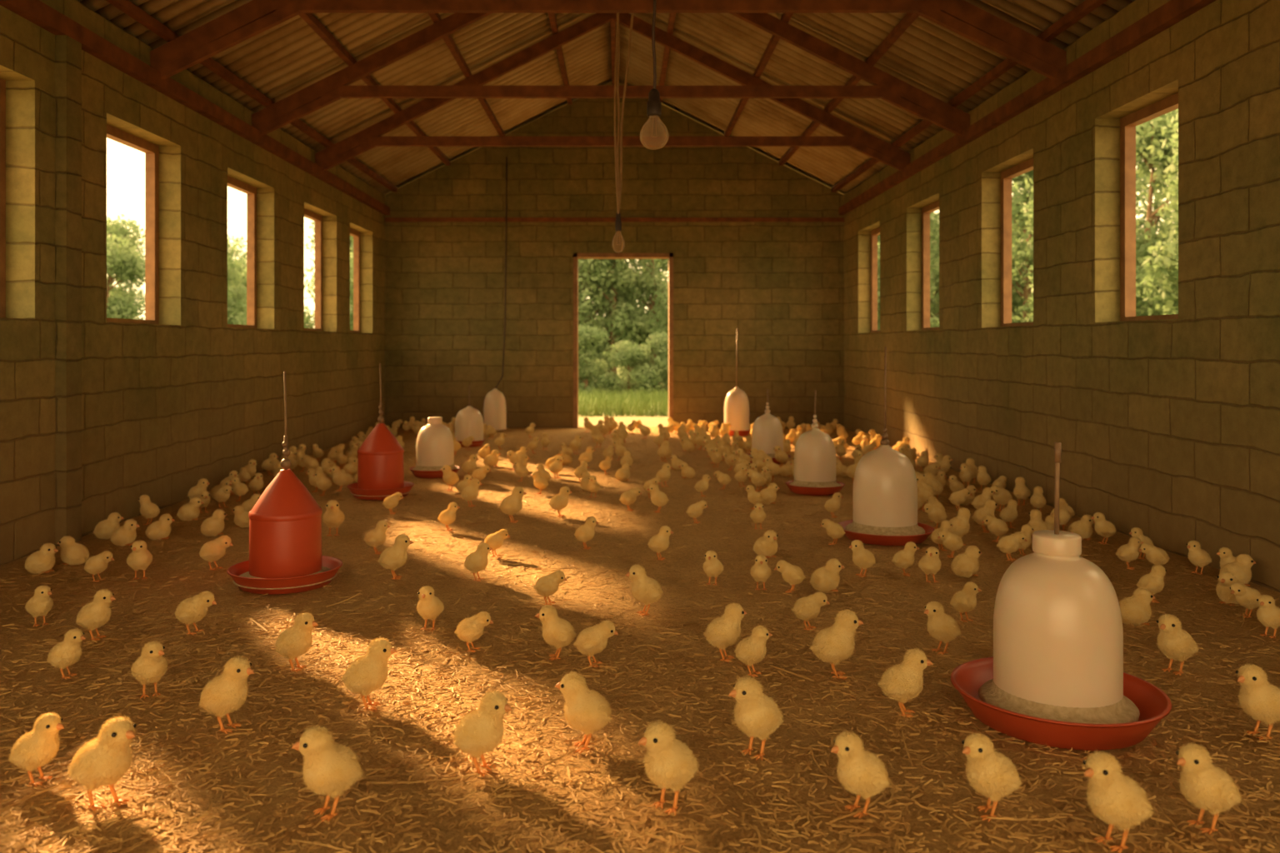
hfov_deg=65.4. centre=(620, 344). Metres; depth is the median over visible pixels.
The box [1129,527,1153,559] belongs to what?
chick
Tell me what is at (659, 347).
bush
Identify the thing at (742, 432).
tray
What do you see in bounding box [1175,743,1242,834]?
chick
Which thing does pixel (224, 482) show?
chick
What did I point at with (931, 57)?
roof
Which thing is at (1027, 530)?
chick
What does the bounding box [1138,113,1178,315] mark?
leafy tree
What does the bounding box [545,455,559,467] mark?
chick
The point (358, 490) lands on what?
tray
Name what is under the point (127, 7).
purlins
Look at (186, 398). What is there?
wall
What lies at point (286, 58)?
roof
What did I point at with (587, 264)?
leafy tree
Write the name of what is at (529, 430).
chick
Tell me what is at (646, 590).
chick
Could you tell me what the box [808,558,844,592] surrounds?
chick
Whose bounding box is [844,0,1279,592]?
wall
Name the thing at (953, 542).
chick
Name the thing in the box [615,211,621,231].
socket
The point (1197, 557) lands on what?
chick
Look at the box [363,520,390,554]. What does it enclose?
chick
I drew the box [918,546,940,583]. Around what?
chick
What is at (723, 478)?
chick
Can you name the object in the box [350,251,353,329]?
leafy tree
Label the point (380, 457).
pet feeder
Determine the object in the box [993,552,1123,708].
jar
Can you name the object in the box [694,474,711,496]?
chick
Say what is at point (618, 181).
hanging light bulb
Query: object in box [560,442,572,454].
chick
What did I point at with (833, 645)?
chick
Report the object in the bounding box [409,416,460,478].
poultry waterer
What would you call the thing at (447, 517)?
chick
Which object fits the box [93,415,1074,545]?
flock
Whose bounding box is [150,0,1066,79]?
roof truss
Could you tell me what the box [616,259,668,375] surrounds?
leafy tree
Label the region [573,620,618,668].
chick
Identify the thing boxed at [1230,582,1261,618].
chick
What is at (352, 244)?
leafy tree
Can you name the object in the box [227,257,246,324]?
leafy tree
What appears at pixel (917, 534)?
tray
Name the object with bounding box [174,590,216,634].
chick
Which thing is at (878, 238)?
leafy tree
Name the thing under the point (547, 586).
chick
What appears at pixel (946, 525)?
chick
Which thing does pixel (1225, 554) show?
chick
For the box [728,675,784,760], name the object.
chick
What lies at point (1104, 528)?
chick
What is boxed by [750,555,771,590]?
chick
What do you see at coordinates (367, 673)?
chick
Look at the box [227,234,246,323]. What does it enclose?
leafy tree
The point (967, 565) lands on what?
chick
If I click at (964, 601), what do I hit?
chick
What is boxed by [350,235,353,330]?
leafy tree
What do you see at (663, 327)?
leafy tree
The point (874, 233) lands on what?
window
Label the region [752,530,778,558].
chick
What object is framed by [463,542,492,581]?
chick
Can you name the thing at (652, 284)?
leafy tree
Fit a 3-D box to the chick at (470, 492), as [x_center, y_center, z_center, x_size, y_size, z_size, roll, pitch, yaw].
[-0.925,0.907,6.097,0.123,0.174,0.116,0,0,41]
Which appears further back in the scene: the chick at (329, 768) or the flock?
the flock
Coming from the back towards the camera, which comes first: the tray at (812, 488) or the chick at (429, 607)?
the tray at (812, 488)
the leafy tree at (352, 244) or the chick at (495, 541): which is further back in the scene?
the leafy tree at (352, 244)
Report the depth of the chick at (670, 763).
2.10 m
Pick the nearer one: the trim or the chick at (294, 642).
the chick at (294, 642)
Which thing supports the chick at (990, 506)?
on the floor
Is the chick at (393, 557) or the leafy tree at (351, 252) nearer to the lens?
the chick at (393, 557)
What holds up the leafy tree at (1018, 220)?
on the ground at (647, 421)
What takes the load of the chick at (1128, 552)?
on the floor
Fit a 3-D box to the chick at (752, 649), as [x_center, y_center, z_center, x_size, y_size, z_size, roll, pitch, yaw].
[0.390,0.919,2.996,0.100,0.151,0.107,0,0,-39]
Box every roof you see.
[76,0,612,194]
[615,0,1135,194]
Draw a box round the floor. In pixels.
[0,426,1279,852]
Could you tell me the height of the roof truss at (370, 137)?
1.726 m
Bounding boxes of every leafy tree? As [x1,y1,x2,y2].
[106,212,144,316]
[106,233,144,319]
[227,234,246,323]
[227,245,246,324]
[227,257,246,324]
[230,265,313,327]
[304,219,353,328]
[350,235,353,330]
[350,239,353,295]
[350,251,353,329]
[578,259,639,383]
[578,259,657,376]
[586,282,641,374]
[603,259,668,376]
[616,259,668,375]
[645,284,668,364]
[877,210,939,329]
[877,235,879,329]
[877,238,879,311]
[930,213,939,327]
[930,222,939,318]
[1011,170,1033,323]
[1011,200,1033,323]
[1021,196,1165,322]
[1021,200,1159,315]
[1135,108,1178,315]
[1135,161,1168,210]
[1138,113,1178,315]
[1140,180,1178,314]
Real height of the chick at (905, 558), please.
0.148 m
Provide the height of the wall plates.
0.090 m
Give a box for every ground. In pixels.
[578,356,668,426]
[578,386,668,416]
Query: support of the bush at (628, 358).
on the ground at (647, 421)
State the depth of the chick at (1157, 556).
4.33 m
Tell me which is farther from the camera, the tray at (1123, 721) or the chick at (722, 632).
the chick at (722, 632)
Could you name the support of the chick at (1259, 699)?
on the floor
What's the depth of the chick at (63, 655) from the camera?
2.95 m
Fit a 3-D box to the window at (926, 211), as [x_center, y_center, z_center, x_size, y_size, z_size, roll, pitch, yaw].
[2.820,-0.690,8.761,0.060,1.140,0.943,0,0,0]
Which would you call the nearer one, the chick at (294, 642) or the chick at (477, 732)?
the chick at (477, 732)
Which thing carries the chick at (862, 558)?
on the floor
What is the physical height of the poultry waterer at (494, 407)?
3.170 m
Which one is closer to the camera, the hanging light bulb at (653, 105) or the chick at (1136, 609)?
the chick at (1136, 609)
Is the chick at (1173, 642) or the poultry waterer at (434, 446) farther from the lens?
the poultry waterer at (434, 446)
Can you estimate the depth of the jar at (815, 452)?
6.57 m
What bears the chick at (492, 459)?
on the floor
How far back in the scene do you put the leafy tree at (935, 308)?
32.53 m
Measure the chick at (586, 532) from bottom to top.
0.162 m
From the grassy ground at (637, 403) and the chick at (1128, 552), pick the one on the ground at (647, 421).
the grassy ground at (637, 403)
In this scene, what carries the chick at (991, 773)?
on the floor
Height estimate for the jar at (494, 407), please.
0.462 m
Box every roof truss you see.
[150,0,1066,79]
[251,12,969,136]
[315,12,910,171]
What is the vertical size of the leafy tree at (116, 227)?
5.444 m
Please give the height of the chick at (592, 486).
0.149 m
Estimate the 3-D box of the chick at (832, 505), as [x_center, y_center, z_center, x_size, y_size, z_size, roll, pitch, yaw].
[1.214,0.920,5.720,0.097,0.148,0.101,0,0,-21]
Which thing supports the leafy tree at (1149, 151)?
on the ground at (647, 421)
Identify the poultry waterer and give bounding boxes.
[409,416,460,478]
[455,385,484,447]
[483,157,507,429]
[724,329,750,436]
[748,389,791,464]
[785,390,844,495]
[838,346,934,545]
[950,442,1171,750]
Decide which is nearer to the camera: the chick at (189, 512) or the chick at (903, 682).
the chick at (903, 682)
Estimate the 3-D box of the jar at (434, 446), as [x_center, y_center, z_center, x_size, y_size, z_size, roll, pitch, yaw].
[-1.403,0.767,7.516,0.281,0.397,0.281,0,0,0]
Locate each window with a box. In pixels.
[0,78,5,317]
[106,124,159,324]
[227,175,256,328]
[304,208,322,331]
[350,228,359,333]
[870,227,879,332]
[921,200,939,330]
[1000,158,1033,326]
[1120,92,1178,321]
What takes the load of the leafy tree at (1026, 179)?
on the ground at (647, 421)
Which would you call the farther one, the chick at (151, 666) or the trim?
the trim
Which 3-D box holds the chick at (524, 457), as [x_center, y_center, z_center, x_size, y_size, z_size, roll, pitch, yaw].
[-0.762,0.911,7.514,0.114,0.167,0.109,0,0,39]
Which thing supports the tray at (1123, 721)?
on the poultry waterer at (1054, 677)
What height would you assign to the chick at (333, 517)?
0.195 m
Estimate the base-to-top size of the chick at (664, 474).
0.170 m
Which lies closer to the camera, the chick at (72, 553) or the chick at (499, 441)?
the chick at (72, 553)
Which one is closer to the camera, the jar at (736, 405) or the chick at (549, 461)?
the chick at (549, 461)
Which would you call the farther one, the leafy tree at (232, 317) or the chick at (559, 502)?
the leafy tree at (232, 317)
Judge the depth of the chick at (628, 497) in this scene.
5.92 m
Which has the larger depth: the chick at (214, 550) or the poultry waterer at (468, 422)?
the poultry waterer at (468, 422)
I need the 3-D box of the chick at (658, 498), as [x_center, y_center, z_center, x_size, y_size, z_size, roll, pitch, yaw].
[0.228,0.909,5.890,0.116,0.171,0.112,0,0,29]
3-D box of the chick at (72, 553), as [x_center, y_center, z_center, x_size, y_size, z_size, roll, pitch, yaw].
[-2.470,0.936,4.510,0.127,0.142,0.124,0,0,39]
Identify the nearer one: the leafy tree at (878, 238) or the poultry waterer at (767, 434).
the poultry waterer at (767, 434)
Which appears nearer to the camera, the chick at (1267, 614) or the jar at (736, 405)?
the chick at (1267, 614)
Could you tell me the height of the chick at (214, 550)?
0.153 m
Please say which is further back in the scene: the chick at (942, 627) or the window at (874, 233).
the window at (874, 233)
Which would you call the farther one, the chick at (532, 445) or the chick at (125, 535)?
the chick at (532, 445)
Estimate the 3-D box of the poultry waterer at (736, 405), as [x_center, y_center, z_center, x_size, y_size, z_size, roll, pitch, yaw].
[1.264,0.414,10.864,0.310,1.164,0.310,0,0,-22]
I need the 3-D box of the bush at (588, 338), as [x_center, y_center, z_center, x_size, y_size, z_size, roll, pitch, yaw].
[-0.685,0.552,20.542,1.268,1.966,1.394,0,0,41]
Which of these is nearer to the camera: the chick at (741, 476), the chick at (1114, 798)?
the chick at (1114, 798)
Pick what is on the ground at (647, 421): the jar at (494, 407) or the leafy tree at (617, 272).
the leafy tree at (617, 272)
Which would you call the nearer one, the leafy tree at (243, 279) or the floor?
the floor
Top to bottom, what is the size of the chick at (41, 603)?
0.146 m
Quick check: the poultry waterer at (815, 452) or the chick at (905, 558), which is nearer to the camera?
the chick at (905, 558)
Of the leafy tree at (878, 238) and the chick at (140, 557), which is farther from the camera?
the leafy tree at (878, 238)
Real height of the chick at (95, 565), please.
0.128 m
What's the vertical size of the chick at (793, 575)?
0.128 m
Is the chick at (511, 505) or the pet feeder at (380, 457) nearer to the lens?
the chick at (511, 505)
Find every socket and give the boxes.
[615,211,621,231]
[646,89,661,117]
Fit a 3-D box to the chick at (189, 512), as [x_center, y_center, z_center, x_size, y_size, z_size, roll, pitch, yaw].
[-2.447,0.936,5.633,0.127,0.142,0.124,0,0,19]
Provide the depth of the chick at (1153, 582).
3.82 m
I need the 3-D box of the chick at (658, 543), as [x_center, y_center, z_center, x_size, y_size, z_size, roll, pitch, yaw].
[0.174,0.914,4.597,0.105,0.161,0.110,0,0,-31]
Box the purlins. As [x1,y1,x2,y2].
[105,0,1107,192]
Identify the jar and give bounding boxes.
[415,423,454,466]
[455,405,483,444]
[483,388,506,429]
[724,387,749,430]
[751,413,783,454]
[794,427,835,482]
[853,445,917,527]
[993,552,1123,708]
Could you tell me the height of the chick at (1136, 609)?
0.142 m
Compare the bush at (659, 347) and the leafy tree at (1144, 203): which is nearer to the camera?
the bush at (659, 347)
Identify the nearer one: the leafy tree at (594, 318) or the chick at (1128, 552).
the chick at (1128, 552)
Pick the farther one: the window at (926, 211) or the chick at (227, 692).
the window at (926, 211)
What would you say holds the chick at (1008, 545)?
on the floor
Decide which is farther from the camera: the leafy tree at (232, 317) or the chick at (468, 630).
the leafy tree at (232, 317)
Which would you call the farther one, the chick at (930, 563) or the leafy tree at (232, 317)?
the leafy tree at (232, 317)
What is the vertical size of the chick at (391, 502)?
0.128 m
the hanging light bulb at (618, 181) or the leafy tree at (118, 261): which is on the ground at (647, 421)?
the leafy tree at (118, 261)
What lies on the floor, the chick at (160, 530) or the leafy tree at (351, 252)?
the chick at (160, 530)
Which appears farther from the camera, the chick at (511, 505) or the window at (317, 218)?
the window at (317, 218)
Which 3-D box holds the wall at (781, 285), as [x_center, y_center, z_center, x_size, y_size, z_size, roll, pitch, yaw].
[-0.075,-1.041,11.930,5.450,4.182,0.200,0,0,0]
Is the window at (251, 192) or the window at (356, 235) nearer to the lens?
the window at (251, 192)
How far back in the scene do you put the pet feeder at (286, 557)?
4.01 m
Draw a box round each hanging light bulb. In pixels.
[611,12,634,245]
[639,0,669,149]
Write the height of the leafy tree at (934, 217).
5.140 m
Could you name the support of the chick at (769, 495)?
on the floor
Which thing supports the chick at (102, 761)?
on the floor
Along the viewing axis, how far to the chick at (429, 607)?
3.44 m
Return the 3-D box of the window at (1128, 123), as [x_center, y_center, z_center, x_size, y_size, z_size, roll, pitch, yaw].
[2.820,-0.690,5.149,0.060,1.140,0.832,0,0,0]
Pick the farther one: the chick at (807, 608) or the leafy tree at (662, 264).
the leafy tree at (662, 264)
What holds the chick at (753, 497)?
on the floor
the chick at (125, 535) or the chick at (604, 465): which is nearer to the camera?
the chick at (125, 535)
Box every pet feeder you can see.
[226,371,342,594]
[346,363,414,500]
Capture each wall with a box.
[0,0,384,565]
[385,81,844,428]
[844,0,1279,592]
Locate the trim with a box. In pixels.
[384,217,844,222]
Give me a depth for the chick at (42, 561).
4.32 m
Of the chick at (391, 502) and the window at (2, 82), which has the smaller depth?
the window at (2, 82)
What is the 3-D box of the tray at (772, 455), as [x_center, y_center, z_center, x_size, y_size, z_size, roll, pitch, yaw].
[1.231,0.965,8.357,0.394,0.062,0.394,0,0,0]
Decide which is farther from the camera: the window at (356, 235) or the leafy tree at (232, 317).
the leafy tree at (232, 317)
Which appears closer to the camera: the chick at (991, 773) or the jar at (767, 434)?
the chick at (991, 773)
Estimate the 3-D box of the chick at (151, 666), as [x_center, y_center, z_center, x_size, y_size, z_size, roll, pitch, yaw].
[-1.337,0.914,2.822,0.107,0.161,0.114,0,0,-9]
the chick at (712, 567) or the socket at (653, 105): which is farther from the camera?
the socket at (653, 105)
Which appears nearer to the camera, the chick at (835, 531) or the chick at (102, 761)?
the chick at (102, 761)
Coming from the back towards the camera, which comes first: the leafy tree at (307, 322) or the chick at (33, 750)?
the leafy tree at (307, 322)
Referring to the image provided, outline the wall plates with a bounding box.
[0,0,1215,214]
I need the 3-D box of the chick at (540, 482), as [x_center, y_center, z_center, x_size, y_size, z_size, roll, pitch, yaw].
[-0.529,0.915,6.604,0.108,0.158,0.103,0,0,39]
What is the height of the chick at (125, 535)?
0.142 m
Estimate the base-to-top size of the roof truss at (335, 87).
1.726 m
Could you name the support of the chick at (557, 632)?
on the floor
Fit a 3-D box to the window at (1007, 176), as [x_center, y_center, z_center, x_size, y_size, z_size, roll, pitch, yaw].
[2.820,-0.690,6.856,0.060,1.140,0.916,0,0,0]
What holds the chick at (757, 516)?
on the floor
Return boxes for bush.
[578,323,616,394]
[594,340,661,395]
[623,331,668,394]
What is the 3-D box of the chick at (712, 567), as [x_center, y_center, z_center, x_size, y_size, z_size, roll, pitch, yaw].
[0.380,0.920,4.127,0.101,0.148,0.097,0,0,-31]
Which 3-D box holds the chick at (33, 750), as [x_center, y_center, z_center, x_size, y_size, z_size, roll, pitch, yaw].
[-1.330,0.913,2.258,0.106,0.162,0.110,0,0,-43]
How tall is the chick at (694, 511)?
0.128 m
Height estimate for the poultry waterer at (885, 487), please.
0.983 m
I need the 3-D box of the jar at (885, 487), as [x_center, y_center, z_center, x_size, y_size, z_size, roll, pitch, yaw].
[1.349,0.741,5.085,0.318,0.451,0.318,0,0,0]
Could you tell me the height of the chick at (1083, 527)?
0.142 m
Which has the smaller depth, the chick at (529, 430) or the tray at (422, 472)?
the tray at (422, 472)
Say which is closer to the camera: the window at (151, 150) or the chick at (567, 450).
the window at (151, 150)
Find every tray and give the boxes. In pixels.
[226,555,342,594]
[346,481,414,500]
[409,465,460,478]
[456,439,484,447]
[728,429,750,436]
[748,453,791,464]
[785,480,844,495]
[838,520,934,545]
[950,656,1171,750]
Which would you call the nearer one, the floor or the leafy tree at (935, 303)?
the floor
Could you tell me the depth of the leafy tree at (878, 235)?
26.48 m
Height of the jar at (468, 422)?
0.360 m
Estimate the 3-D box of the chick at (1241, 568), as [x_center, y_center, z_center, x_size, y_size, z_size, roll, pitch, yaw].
[2.541,0.936,4.121,0.124,0.142,0.127,0,0,-41]
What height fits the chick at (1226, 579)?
0.142 m
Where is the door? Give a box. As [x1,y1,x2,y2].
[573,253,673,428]
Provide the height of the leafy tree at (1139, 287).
4.727 m
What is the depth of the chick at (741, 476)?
6.92 m
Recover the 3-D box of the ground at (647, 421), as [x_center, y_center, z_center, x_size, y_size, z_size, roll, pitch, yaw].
[0.000,1.040,25.000,140.000,0.001,130.000,0,0,0]
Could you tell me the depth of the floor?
2.86 m
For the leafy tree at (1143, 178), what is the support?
on the ground at (647, 421)
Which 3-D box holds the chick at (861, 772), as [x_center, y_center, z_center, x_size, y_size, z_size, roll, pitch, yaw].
[0.514,0.906,2.119,0.120,0.177,0.116,0,0,19]
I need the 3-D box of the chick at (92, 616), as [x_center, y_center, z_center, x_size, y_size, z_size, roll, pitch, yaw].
[-1.777,0.908,3.356,0.117,0.172,0.112,0,0,44]
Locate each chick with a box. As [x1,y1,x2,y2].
[6,711,64,787]
[25,542,58,574]
[25,585,54,626]
[47,628,85,679]
[57,535,89,565]
[67,715,136,812]
[75,588,114,641]
[83,550,114,582]
[110,519,139,546]
[126,540,153,579]
[130,640,169,699]
[145,514,174,540]
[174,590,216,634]
[175,497,203,521]
[198,655,254,734]
[199,535,232,570]
[210,479,232,499]
[274,611,317,672]
[291,725,364,822]
[322,500,344,536]
[340,636,396,711]
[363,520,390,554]
[378,533,413,579]
[381,492,403,514]
[416,585,444,630]
[436,502,459,531]
[451,690,512,777]
[454,610,493,652]
[460,478,481,507]
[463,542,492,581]
[483,450,500,467]
[484,529,509,557]
[494,432,506,449]
[499,486,526,523]
[512,454,529,469]
[524,422,535,438]
[526,436,539,453]
[530,470,548,494]
[533,570,566,605]
[535,604,576,660]
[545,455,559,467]
[549,485,572,517]
[555,671,612,754]
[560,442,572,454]
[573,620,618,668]
[574,515,598,549]
[586,475,600,497]
[598,455,613,474]
[619,487,641,510]
[625,564,663,616]
[638,720,699,815]
[646,484,668,513]
[647,525,673,560]
[655,463,672,487]
[685,500,708,524]
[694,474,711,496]
[702,550,724,585]
[703,602,746,663]
[713,470,731,489]
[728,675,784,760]
[733,625,772,677]
[734,465,748,486]
[744,485,763,509]
[750,502,766,529]
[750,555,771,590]
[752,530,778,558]
[759,482,779,504]
[774,560,805,593]
[791,591,829,630]
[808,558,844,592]
[810,609,864,679]
[820,519,844,544]
[824,492,843,518]
[830,730,890,819]
[849,540,875,577]
[877,647,932,718]
[891,541,919,576]
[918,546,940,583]
[924,601,960,654]
[930,520,953,550]
[937,530,963,558]
[950,545,982,578]
[950,581,981,622]
[961,731,1021,822]
[971,499,998,533]
[981,515,1009,543]
[996,531,1027,561]
[1018,524,1034,555]
[1066,514,1094,540]
[1082,750,1153,852]
[1090,512,1116,544]
[1115,536,1143,569]
[1118,586,1154,626]
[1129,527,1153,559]
[1136,565,1166,603]
[1139,542,1169,572]
[1155,614,1198,675]
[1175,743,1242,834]
[1186,540,1211,574]
[1215,570,1244,606]
[1216,547,1236,567]
[1219,554,1256,586]
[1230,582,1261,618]
[1235,663,1279,741]
[1255,595,1279,639]
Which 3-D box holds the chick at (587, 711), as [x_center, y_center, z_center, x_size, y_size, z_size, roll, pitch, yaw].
[-0.081,0.899,2.455,0.136,0.190,0.122,0,0,-44]
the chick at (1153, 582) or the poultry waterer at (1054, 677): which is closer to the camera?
the poultry waterer at (1054, 677)
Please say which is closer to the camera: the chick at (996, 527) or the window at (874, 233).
the chick at (996, 527)
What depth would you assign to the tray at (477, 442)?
9.61 m
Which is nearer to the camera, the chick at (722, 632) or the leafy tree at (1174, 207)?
the chick at (722, 632)
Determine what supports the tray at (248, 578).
on the pet feeder at (286, 557)

